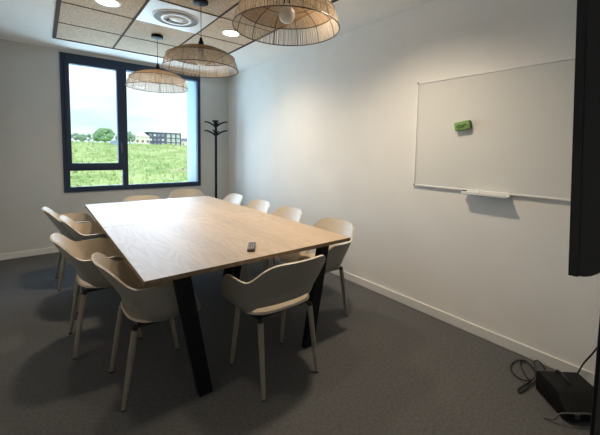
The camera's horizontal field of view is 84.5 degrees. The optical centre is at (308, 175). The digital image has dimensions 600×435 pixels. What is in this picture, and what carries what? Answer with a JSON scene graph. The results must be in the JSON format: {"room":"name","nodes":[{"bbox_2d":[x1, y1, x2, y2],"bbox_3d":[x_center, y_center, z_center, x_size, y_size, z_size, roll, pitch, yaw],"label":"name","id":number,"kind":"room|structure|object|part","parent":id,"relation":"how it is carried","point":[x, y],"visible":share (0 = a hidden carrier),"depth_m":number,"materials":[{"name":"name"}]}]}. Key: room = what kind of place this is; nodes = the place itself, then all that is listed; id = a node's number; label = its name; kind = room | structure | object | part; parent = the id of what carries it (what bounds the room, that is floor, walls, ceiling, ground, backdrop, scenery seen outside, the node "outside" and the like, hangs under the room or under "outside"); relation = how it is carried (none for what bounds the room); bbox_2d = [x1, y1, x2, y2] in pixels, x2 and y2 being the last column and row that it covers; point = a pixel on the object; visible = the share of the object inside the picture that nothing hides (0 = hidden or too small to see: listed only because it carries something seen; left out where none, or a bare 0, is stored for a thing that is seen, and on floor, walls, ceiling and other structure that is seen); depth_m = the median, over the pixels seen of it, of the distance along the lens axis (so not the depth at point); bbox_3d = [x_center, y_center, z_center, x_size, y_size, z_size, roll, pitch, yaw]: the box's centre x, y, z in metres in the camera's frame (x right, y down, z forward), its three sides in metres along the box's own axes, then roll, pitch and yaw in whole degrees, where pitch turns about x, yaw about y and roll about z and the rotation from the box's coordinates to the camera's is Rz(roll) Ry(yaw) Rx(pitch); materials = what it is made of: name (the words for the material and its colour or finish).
{"room":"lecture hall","nodes":[
{"label":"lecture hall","id":0,"kind":"room"},
{"bbox_2d":[0,39,228,253],"bbox_3d":[-2.705,-0.350,4.987,3.220,2.804,0.520,-2,5,-39],"label":"wall","id":1,"kind":"structure","parent":0,"point":[31,148],"depth_m":4.15,"materials":[{"name":"paint"}]},
{"bbox_2d":[0,247,58,259],"bbox_3d":[-2.565,0.929,4.867,2.966,0.077,0.014,-2,5,-39],"label":"baseboard","id":2,"kind":"structure","parent":1,"relation":"attached to","point":[5,256],"depth_m":4.11,"materials":[{"name":"white"}]},
{"bbox_2d":[59,52,200,192],"bbox_3d":[-2.614,-0.719,4.993,1.810,1.797,0.635,-2,5,-39],"label":"window","id":3,"kind":"structure","parent":1,"relation":"in","point":[120,68],"depth_m":4.59,"materials":[{"name":"metal"}]},
{"bbox_3d":[-2.886,-0.799,4.476,0.650,1.384,0.084,-2,5,-39],"label":"sash","id":4,"kind":"part","parent":3,"relation":"part of","materials":[{"name":"metal"}]},
{"bbox_3d":[-2.591,-1.554,4.923,1.745,0.070,0.040,-2,5,-39],"label":"shutter rail","id":5,"kind":"part","parent":3,"relation":"part of","materials":[{"name":"metal"}]},
{"bbox_2d":[0,0,433,76],"bbox_3d":[-0.713,-1.483,2.458,2.980,0.106,5.750,-2,5,-39],"label":"ceiling","id":6,"kind":"structure","parent":0,"point":[84,26],"depth_m":3.41,"materials":[{"name":"paint"}]},
{"bbox_2d":[94,0,120,6],"bbox_3d":[-1.704,-1.474,2.804,0.200,0.008,0.200,-2,5,-39],"label":"recessed light","id":7,"kind":"object","parent":6,"relation":"in","point":[110,3],"visible":1,"depth_m":2.82,"materials":[{"name":"white plastic"}]},
{"bbox_2d":[97,0,117,5],"bbox_3d":[-1.704,-1.475,2.803,0.162,0.002,0.162,-2,5,-39],"label":"diffuser","id":8,"kind":"object","parent":7,"relation":"attached to","point":[103,2],"depth_m":2.81,"materials":[{"name":"white plastic"}]},
{"bbox_2d":[125,34,188,92],"bbox_3d":[-1.661,-1.253,3.638,0.637,0.566,0.637,-2,5,-39],"label":"pendant lamp","id":9,"kind":"object","parent":6,"relation":"hanging from","point":[158,77],"visible":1,"depth_m":3.62,"materials":[{"name":"natural rattan"},{"name":"black metal"}]},
{"bbox_3d":[-1.664,-1.121,3.648,0.564,0.093,0.564,-2,5,-39],"label":"lamp shade","id":10,"kind":"part","parent":9,"relation":"part of","materials":[{"name":"beige wicker"}]},
{"bbox_3d":[-1.665,-1.071,3.651,0.637,0.201,0.637,-2,5,-39],"label":"shade frame","id":11,"kind":"part","parent":9,"relation":"part of","materials":[{"name":"beige wicker"}]},
{"bbox_3d":[-1.665,-1.062,3.652,0.100,0.115,0.100,-2,5,-39],"label":"bulb","id":12,"kind":"part","parent":9,"relation":"part of","materials":[{"name":"white glass"}]},
{"bbox_2d":[136,0,217,33],"bbox_3d":[-1.253,-1.484,3.130,0.577,0.027,0.587,-2,5,-39],"label":"ceiling vent","id":13,"kind":"object","parent":6,"relation":"in","point":[157,12],"visible":1,"depth_m":3.09,"materials":[{"name":"grey metal"}]},
{"bbox_3d":[-0.691,-1.480,2.431,1.763,0.087,4.822,-2,5,-39],"label":"tile panel","id":14,"kind":"part","parent":6,"relation":"part of","materials":[{"name":"brown wood"}]},
{"bbox_2d":[161,0,238,77],"bbox_3d":[-0.899,-1.175,2.766,0.617,0.566,0.617,-2,5,-39],"label":"pendant lamp","id":15,"kind":"object","parent":6,"relation":"hanging from","point":[204,51],"visible":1,"depth_m":2.76,"materials":[{"name":"natural rattan"},{"name":"black metal"}]},
{"bbox_3d":[-0.902,-0.994,2.779,0.617,0.201,0.617,-2,5,-39],"label":"shade frame","id":16,"kind":"part","parent":15,"relation":"part of","materials":[{"name":"beige wicker"}]},
{"bbox_3d":[-0.902,-1.043,2.776,0.546,0.093,0.546,-2,5,-39],"label":"lamp shade","id":17,"kind":"part","parent":15,"relation":"part of","materials":[{"name":"beige wicker"}]},
{"bbox_3d":[-0.903,-0.985,2.780,0.100,0.115,0.100,-2,5,-39],"label":"bulb","id":18,"kind":"part","parent":15,"relation":"part of","materials":[{"name":"white glass"}]},
{"bbox_2d":[221,29,239,36],"bbox_3d":[-0.820,-1.510,3.498,0.200,0.008,0.200,-2,5,-39],"label":"recessed light","id":19,"kind":"object","parent":6,"relation":"in","point":[228,32],"visible":0.96,"depth_m":3.50,"materials":[{"name":"white plastic"}]},
{"bbox_2d":[223,31,238,35],"bbox_3d":[-0.820,-1.510,3.498,0.162,0.002,0.162,-2,5,-39],"label":"diffuser","id":20,"kind":"object","parent":19,"relation":"attached to","point":[228,33],"depth_m":3.50,"materials":[{"name":"white plastic"}]},
{"bbox_2d":[232,0,339,45],"bbox_3d":[-0.127,-1.136,1.976,0.643,0.503,0.643,-2,5,-39],"label":"pendant lamp","id":21,"kind":"object","parent":6,"relation":"hanging from","point":[286,14],"visible":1,"depth_m":2.12,"materials":[{"name":"natural rattan"},{"name":"black metal"}]},
{"bbox_3d":[-0.129,-1.035,1.984,0.569,0.093,0.569,-2,5,-39],"label":"lamp shade","id":22,"kind":"part","parent":21,"relation":"part of","materials":[{"name":"beige wicker"}]},
{"bbox_3d":[-0.130,-0.976,1.988,0.100,0.115,0.100,-2,5,-39],"label":"bulb","id":23,"kind":"part","parent":21,"relation":"part of","materials":[{"name":"white glass"}]},
{"bbox_2d":[0,252,593,434],"bbox_3d":[-0.879,1.198,2.802,3.220,0.100,6.370,-2,5,-39],"label":"floor","id":24,"kind":"structure","parent":0,"point":[388,366],"depth_m":2.04,"materials":[{"name":"carpet"}]},
{"bbox_2d":[42,207,93,290],"bbox_3d":[-2.370,0.692,3.374,0.529,0.774,0.578,-3,6,-41],"label":"armchair","id":25,"kind":"object","parent":24,"relation":"on","point":[53,216],"visible":0.36,"depth_m":3.18,"materials":[{"name":"plastic"}]},
{"bbox_3d":[-2.592,0.864,3.440,0.093,0.409,0.032,-1,5,-28],"label":"leg","id":26,"kind":"part","parent":25,"relation":"part of","materials":[{"name":"beige wood"}]},
{"bbox_3d":[-2.352,0.888,3.163,0.032,0.409,0.093,4,5,36],"label":"leg","id":27,"kind":"part","parent":25,"relation":"part of","materials":[{"name":"beige wood"}]},
{"bbox_3d":[-2.377,0.477,3.349,0.499,0.343,0.578,-3,6,-41],"label":"backrest","id":28,"kind":"part","parent":25,"relation":"part of","materials":[{"name":"beige plastic"}]},
{"bbox_2d":[59,215,107,312],"bbox_3d":[-1.895,0.730,2.964,0.529,0.774,0.578,-2,5,-39],"label":"armchair","id":29,"kind":"object","parent":24,"relation":"on","point":[87,230],"visible":0.28,"depth_m":2.92,"materials":[{"name":"plastic"}]},
{"bbox_3d":[-1.885,0.926,2.752,0.032,0.409,0.093,4,5,38],"label":"leg","id":30,"kind":"part","parent":29,"relation":"part of","materials":[{"name":"beige wood"}]},
{"bbox_3d":[-1.903,0.516,2.938,0.499,0.343,0.578,-2,5,-39],"label":"backrest","id":31,"kind":"part","parent":29,"relation":"part of","materials":[{"name":"beige plastic"}]},
{"bbox_2d":[50,233,142,359],"bbox_3d":[-1.498,0.781,2.361,0.529,0.774,0.578,-2,5,-39],"label":"armchair","id":32,"kind":"object","parent":24,"relation":"on","point":[78,253],"visible":0.62,"depth_m":2.20,"materials":[{"name":"plastic"}]},
{"bbox_3d":[-1.718,0.952,2.434,0.093,0.409,0.032,-1,5,-26],"label":"leg","id":33,"kind":"part","parent":32,"relation":"part of","materials":[{"name":"beige wood"}]},
{"bbox_3d":[-1.488,0.977,2.150,0.032,0.409,0.093,4,5,38],"label":"leg","id":34,"kind":"part","parent":32,"relation":"part of","materials":[{"name":"beige wood"}]},
{"bbox_3d":[-1.506,0.567,2.336,0.499,0.343,0.578,-2,5,-39],"label":"backrest","id":35,"kind":"part","parent":32,"relation":"part of","materials":[{"name":"beige plastic"}]},
{"bbox_3d":[-1.444,0.723,2.400,0.392,0.047,0.450,-2,5,-39],"label":"seat","id":36,"kind":"part","parent":32,"relation":"part of","materials":[{"name":"beige plastic"}]},
{"bbox_3d":[-1.474,0.741,2.377,0.270,0.012,0.374,-2,5,-39],"label":"seat frame","id":37,"kind":"part","parent":32,"relation":"part of","materials":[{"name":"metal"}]},
{"bbox_3d":[-1.238,0.967,2.352,0.093,0.409,0.032,-1,5,-26],"label":"leg","id":38,"kind":"part","parent":32,"relation":"part of","materials":[{"name":"beige wood"}]},
{"bbox_2d":[122,195,160,201],"bbox_3d":[-1.971,0.651,4.024,0.578,0.774,0.529,-2,5,-39],"label":"armchair","id":39,"kind":"object","parent":24,"relation":"on","point":[140,197],"visible":0.03,"depth_m":4.18,"materials":[{"name":"plastic"}]},
{"bbox_2d":[91,252,200,411],"bbox_3d":[-0.948,0.821,1.945,0.529,0.774,0.578,-2,5,-39],"label":"armchair","id":40,"kind":"object","parent":24,"relation":"on","point":[151,304],"visible":0.8,"depth_m":1.74,"materials":[{"name":"plastic"}]},
{"bbox_3d":[-1.169,0.993,2.018,0.093,0.409,0.032,-1,5,-26],"label":"leg","id":41,"kind":"part","parent":40,"relation":"part of","materials":[{"name":"beige wood"}]},
{"bbox_3d":[-0.938,1.017,1.733,0.032,0.409,0.093,4,5,38],"label":"leg","id":42,"kind":"part","parent":40,"relation":"part of","materials":[{"name":"beige wood"}]},
{"bbox_3d":[-0.894,0.763,1.984,0.392,0.047,0.450,-2,5,-39],"label":"seat","id":43,"kind":"part","parent":40,"relation":"part of","materials":[{"name":"beige plastic"}]},
{"bbox_3d":[-0.956,0.607,1.920,0.499,0.343,0.578,-2,5,-39],"label":"backrest","id":44,"kind":"part","parent":40,"relation":"part of","materials":[{"name":"beige plastic"}]},
{"bbox_3d":[-0.924,0.781,1.960,0.270,0.012,0.374,-2,5,-39],"label":"seat frame","id":45,"kind":"part","parent":40,"relation":"part of","materials":[{"name":"metal"}]},
{"bbox_3d":[-0.918,0.982,2.220,0.032,0.409,0.093,4,5,38],"label":"leg","id":46,"kind":"part","parent":40,"relation":"part of","materials":[{"name":"beige wood"}]},
{"bbox_2d":[85,196,256,275],"bbox_3d":[-1.491,0.708,3.554,1.384,0.745,1.328,-2,5,-39],"label":"conference table","id":47,"kind":"object","parent":24,"relation":"on","point":[144,211],"visible":0.53,"depth_m":3.37,"materials":[{"name":"brown wood"}]},
{"bbox_3d":[-0.786,0.750,3.379,0.207,0.712,0.040,-2,5,-39],"label":"leg","id":48,"kind":"part","parent":47,"relation":"part of","materials":[{"name":"black metal"}]},
{"bbox_2d":[168,188,204,198],"bbox_3d":[-1.735,0.598,4.803,0.578,0.774,0.529,-2,5,-31],"label":"armchair","id":49,"kind":"object","parent":24,"relation":"on","point":[178,193],"visible":0.12,"depth_m":4.96,"materials":[{"name":"plastic"}]},
{"bbox_2d":[204,120,227,197],"bbox_3d":[-1.495,0.029,5.343,0.390,1.838,0.390,-2,5,-39],"label":"coat rack","id":50,"kind":"object","parent":24,"relation":"on","point":[215,124],"visible":0.66,"depth_m":5.29,"materials":[{"name":"black metal"}]},
{"bbox_2d":[103,210,350,396],"bbox_3d":[-0.654,0.799,2.522,1.384,0.745,1.330,-2,5,-39],"label":"conference table","id":51,"kind":"object","parent":24,"relation":"on","point":[177,250],"visible":0.95,"depth_m":2.18,"materials":[{"name":"brown wood"}]},
{"bbox_3d":[-0.628,0.869,1.797,0.207,0.712,0.040,-2,5,-39],"label":"leg","id":52,"kind":"part","parent":51,"relation":"part of","materials":[{"name":"black metal"}]},
{"bbox_3d":[-0.681,0.761,3.249,0.207,0.712,0.040,-2,5,-39],"label":"leg","id":53,"kind":"part","parent":51,"relation":"part of","materials":[{"name":"black metal"}]},
{"bbox_2d":[247,242,255,251],"bbox_3d":[-0.363,0.450,2.104,0.048,0.020,0.164,0,4,-7],"label":"remote control","id":54,"kind":"object","parent":51,"relation":"on","point":[251,245],"visible":1,"depth_m":2.06,"materials":[{"name":"black plastic"}]},
{"bbox_3d":[0.051,0.840,2.345,0.207,0.712,0.040,-2,5,-39],"label":"leg","id":55,"kind":"part","parent":51,"relation":"part of","materials":[{"name":"black metal"}]},
{"bbox_2d":[222,193,242,204],"bbox_3d":[-1.151,0.643,4.333,0.529,0.774,0.578,-2,5,-39],"label":"armchair","id":56,"kind":"object","parent":24,"relation":"on","point":[234,198],"visible":0.12,"depth_m":4.49,"materials":[{"name":"plastic"}]},
{"bbox_2d":[245,199,269,267],"bbox_3d":[-0.735,0.688,3.816,0.529,0.774,0.578,-2,5,-39],"label":"armchair","id":57,"kind":"object","parent":24,"relation":"on","point":[260,205],"visible":0.1,"depth_m":3.95,"materials":[{"name":"plastic"}]},
{"bbox_3d":[-0.720,0.473,3.810,0.499,0.343,0.578,-2,5,-39],"label":"backrest","id":58,"kind":"part","parent":57,"relation":"part of","materials":[{"name":"beige plastic"}]},
{"bbox_2d":[243,206,301,281],"bbox_3d":[-0.359,0.729,3.351,0.529,0.774,0.578,-2,5,-39],"label":"armchair","id":59,"kind":"object","parent":24,"relation":"on","point":[291,213],"visible":0.07,"depth_m":3.46,"materials":[{"name":"plastic"}]},
{"bbox_3d":[-0.625,0.902,3.387,0.093,0.409,0.032,-1,5,-26],"label":"leg","id":60,"kind":"part","parent":59,"relation":"part of","materials":[{"name":"beige wood"}]},
{"bbox_3d":[-0.394,0.927,3.103,0.032,0.409,0.093,4,5,38],"label":"leg","id":61,"kind":"part","parent":59,"relation":"part of","materials":[{"name":"beige wood"}]},
{"bbox_3d":[-0.343,0.513,3.345,0.499,0.343,0.578,-2,5,-39],"label":"backrest","id":62,"kind":"part","parent":59,"relation":"part of","materials":[{"name":"beige plastic"}]},
{"bbox_2d":[221,255,325,401],"bbox_3d":[-0.194,0.828,2.030,0.578,0.774,0.529,-2,5,-39],"label":"armchair","id":63,"kind":"object","parent":24,"relation":"on","point":[282,287],"visible":1,"depth_m":1.86,"materials":[{"name":"plastic"}]},
{"bbox_3d":[-0.459,1.001,2.075,0.093,0.409,0.032,4,5,38],"label":"leg","id":64,"kind":"part","parent":63,"relation":"part of","materials":[{"name":"beige wood"}]},
{"bbox_3d":[-0.258,1.022,1.826,0.032,0.409,0.093,-1,5,-26],"label":"leg","id":65,"kind":"part","parent":63,"relation":"part of","materials":[{"name":"beige wood"}]},
{"bbox_3d":[-0.181,0.614,2.002,0.578,0.343,0.499,-2,5,-39],"label":"backrest","id":66,"kind":"part","parent":63,"relation":"part of","materials":[{"name":"beige plastic"}]},
{"bbox_3d":[-0.236,0.768,2.078,0.450,0.047,0.392,-2,5,-39],"label":"seat","id":67,"kind":"part","parent":63,"relation":"part of","materials":[{"name":"beige plastic"}]},
{"bbox_3d":[-0.212,0.787,2.050,0.374,0.012,0.270,-2,5,-39],"label":"seat frame","id":68,"kind":"part","parent":63,"relation":"part of","materials":[{"name":"metal"}]},
{"bbox_3d":[-0.174,0.989,2.305,0.032,0.409,0.093,-1,5,-26],"label":"leg","id":69,"kind":"part","parent":63,"relation":"part of","materials":[{"name":"beige wood"}]},
{"bbox_3d":[0.028,1.011,2.056,0.093,0.409,0.032,4,5,38],"label":"leg","id":70,"kind":"part","parent":63,"relation":"part of","materials":[{"name":"beige wood"}]},
{"bbox_2d":[279,217,353,315],"bbox_3d":[0.078,0.778,2.780,0.529,0.774,0.578,-2,5,-39],"label":"armchair","id":71,"kind":"object","parent":24,"relation":"on","point":[336,252],"visible":0.39,"depth_m":2.76,"materials":[{"name":"plastic"}]},
{"bbox_3d":[0.026,0.725,2.733,0.392,0.047,0.450,-2,5,-39],"label":"seat","id":72,"kind":"part","parent":71,"relation":"part of","materials":[{"name":"beige plastic"}]},
{"bbox_3d":[0.093,0.563,2.774,0.499,0.343,0.578,-2,5,-39],"label":"backrest","id":73,"kind":"part","parent":71,"relation":"part of","materials":[{"name":"beige plastic"}]},
{"bbox_3d":[0.292,0.966,2.733,0.093,0.409,0.032,-1,5,-26],"label":"leg","id":74,"kind":"part","parent":71,"relation":"part of","materials":[{"name":"beige wood"}]},
{"bbox_2d":[510,359,544,392],"bbox_3d":[1.332,1.222,2.057,0.398,0.032,0.161,-2,5,-39],"label":"cable","id":75,"kind":"object","parent":24,"relation":"on","point":[529,380],"visible":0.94,"depth_m":2.04,"materials":[{"name":"black plastic"}]},
{"bbox_2d":[536,369,593,420],"bbox_3d":[1.435,1.181,1.797,0.225,0.153,0.258,1,4,3],"label":"equipment case","id":76,"kind":"object","parent":24,"relation":"on","point":[564,391],"visible":0.88,"depth_m":1.77,"materials":[{"name":"plastic"}]},
{"bbox_3d":[1.421,1.121,1.847,0.020,0.042,0.120,1,4,3],"label":"handle","id":77,"kind":"part","parent":76,"relation":"part of","materials":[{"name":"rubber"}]},
{"bbox_2d":[544,412,590,419],"bbox_3d":[1.462,1.241,1.601,0.188,0.072,0.496,-3,6,-43],"label":"cable","id":78,"kind":"object","parent":24,"relation":"on","point":[561,413],"visible":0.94,"depth_m":1.67,"materials":[{"name":"grey plastic"}]},
{"bbox_2d":[577,347,596,372],"bbox_3d":[1.527,0.645,1.634,0.151,1.246,0.733,2,4,16],"label":"cable","id":79,"kind":"object","parent":24,"relation":"on","point":[595,349],"visible":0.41,"depth_m":1.97,"materials":[{"name":"black plastic"}]},
{"bbox_2d":[590,317,599,434],"bbox_3d":[1.150,0.769,1.077,0.520,1.077,0.380,-2,5,-39],"label":"stand","id":80,"kind":"object","parent":24,"relation":"on","point":[595,413],"visible":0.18,"depth_m":1.20,"materials":[{"name":"metal"}]},
{"bbox_2d":[568,0,599,276],"bbox_3d":[1.125,-0.136,1.133,1.230,0.715,0.103,-2,5,-39],"label":"television","id":81,"kind":"object","parent":80,"relation":"on","point":[584,234],"visible":1,"depth_m":0.76,"materials":[{"name":"plastic"}]},
{"bbox_2d":[229,0,599,372],"bbox_3d":[0.507,-0.183,3.483,0.120,2.804,5.870,-2,5,-39],"label":"wall","id":82,"kind":"structure","parent":0,"point":[325,129],"depth_m":2.88,"materials":[{"name":"paint"}]},
{"bbox_2d":[331,269,594,385],"bbox_3d":[0.395,1.075,3.579,0.014,0.077,5.750,-2,5,-39],"label":"baseboard","id":83,"kind":"structure","parent":82,"relation":"attached to","point":[545,359],"depth_m":2.48,"materials":[{"name":"white"}]},
{"bbox_2d":[413,56,574,200],"bbox_3d":[1.277,-0.305,2.358,0.083,0.894,1.201,-2,5,-39],"label":"whiteboard","id":84,"kind":"object","parent":82,"relation":"attached to","point":[518,142],"visible":0.72,"depth_m":2.31,"materials":[{"name":"plastic"}]},
{"bbox_2d":[454,120,471,130],"bbox_3d":[1.167,-0.379,2.500,0.044,0.079,0.122,-2,5,-39],"label":"eraser","id":85,"kind":"object","parent":84,"relation":"attached to","point":[463,125],"visible":1,"depth_m":2.48,"materials":[{"name":"fabric"}]},
{"bbox_2d":[461,189,509,197],"bbox_3d":[1.267,0.127,2.378,0.064,0.030,0.310,-2,5,-39],"label":"tray","id":86,"kind":"object","parent":84,"relation":"on","point":[499,193],"depth_m":2.35,"materials":[{"name":"white plastic"}]},
{"label":"outside","id":87,"kind":"structure","parent":0,"visible":0},
{"bbox_2d":[70,140,187,186],"bbox_3d":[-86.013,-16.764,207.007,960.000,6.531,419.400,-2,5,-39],"label":"ground","id":88,"kind":"structure","parent":87,"point":[87,178],"depth_m":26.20,"materials":[{"name":"green plant"}]},
{"bbox_2d":[71,133,80,139],"bbox_3d":[-83.503,-13.741,118.453,3.184,3.564,2.896,-2,5,-39],"label":"tree","id":89,"kind":"object","parent":88,"relation":"on","point":[77,136],"visible":0.99,"depth_m":117.90,"materials":[{"name":"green plant"}]},
{"bbox_2d":[79,134,86,141],"bbox_3d":[-84.765,-14.003,124.077,2.941,3.632,3.487,-2,5,-39],"label":"tree","id":90,"kind":"object","parent":88,"relation":"on","point":[83,137],"visible":0.81,"depth_m":123.18,"materials":[{"name":"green plant"}]},
{"bbox_2d":[92,128,115,141],"bbox_3d":[-60.846,-11.894,98.395,6.210,5.014,5.928,-2,5,-39],"label":"tree","id":91,"kind":"object","parent":88,"relation":"on","point":[102,134],"visible":0.99,"depth_m":96.71,"materials":[{"name":"green plant"}]},
{"bbox_2d":[128,131,134,143],"bbox_3d":[-74.517,-15.859,138.356,4.011,5.680,3.608,-2,5,-39],"label":"tree","id":92,"kind":"object","parent":88,"relation":"on","point":[131,136],"visible":0.84,"depth_m":137.99,"materials":[{"name":"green plant"}]},
{"bbox_2d":[132,132,149,143],"bbox_3d":[-84.925,-18.766,167.337,6.625,6.983,8.800,-2,5,-39],"label":"house","id":93,"kind":"structure","parent":88,"relation":"on","point":[140,137],"depth_m":164.49,"materials":[{"name":"white"}]},
{"bbox_2d":[144,132,180,144],"bbox_3d":[-96.398,-23.664,218.179,20.383,9.292,12.500,-2,5,-39],"label":"apartment building","id":94,"kind":"structure","parent":88,"relation":"on","point":[160,138],"depth_m":213.21,"materials":[{"name":"grey"}]},
{"bbox_2d":[181,138,186,145],"bbox_3d":[-89.842,-23.908,240.304,6.806,6.590,8.800,-2,5,-39],"label":"house","id":95,"kind":"structure","parent":88,"relation":"on","point":[183,140],"depth_m":236.63,"materials":[{"name":"white"}]}
]}

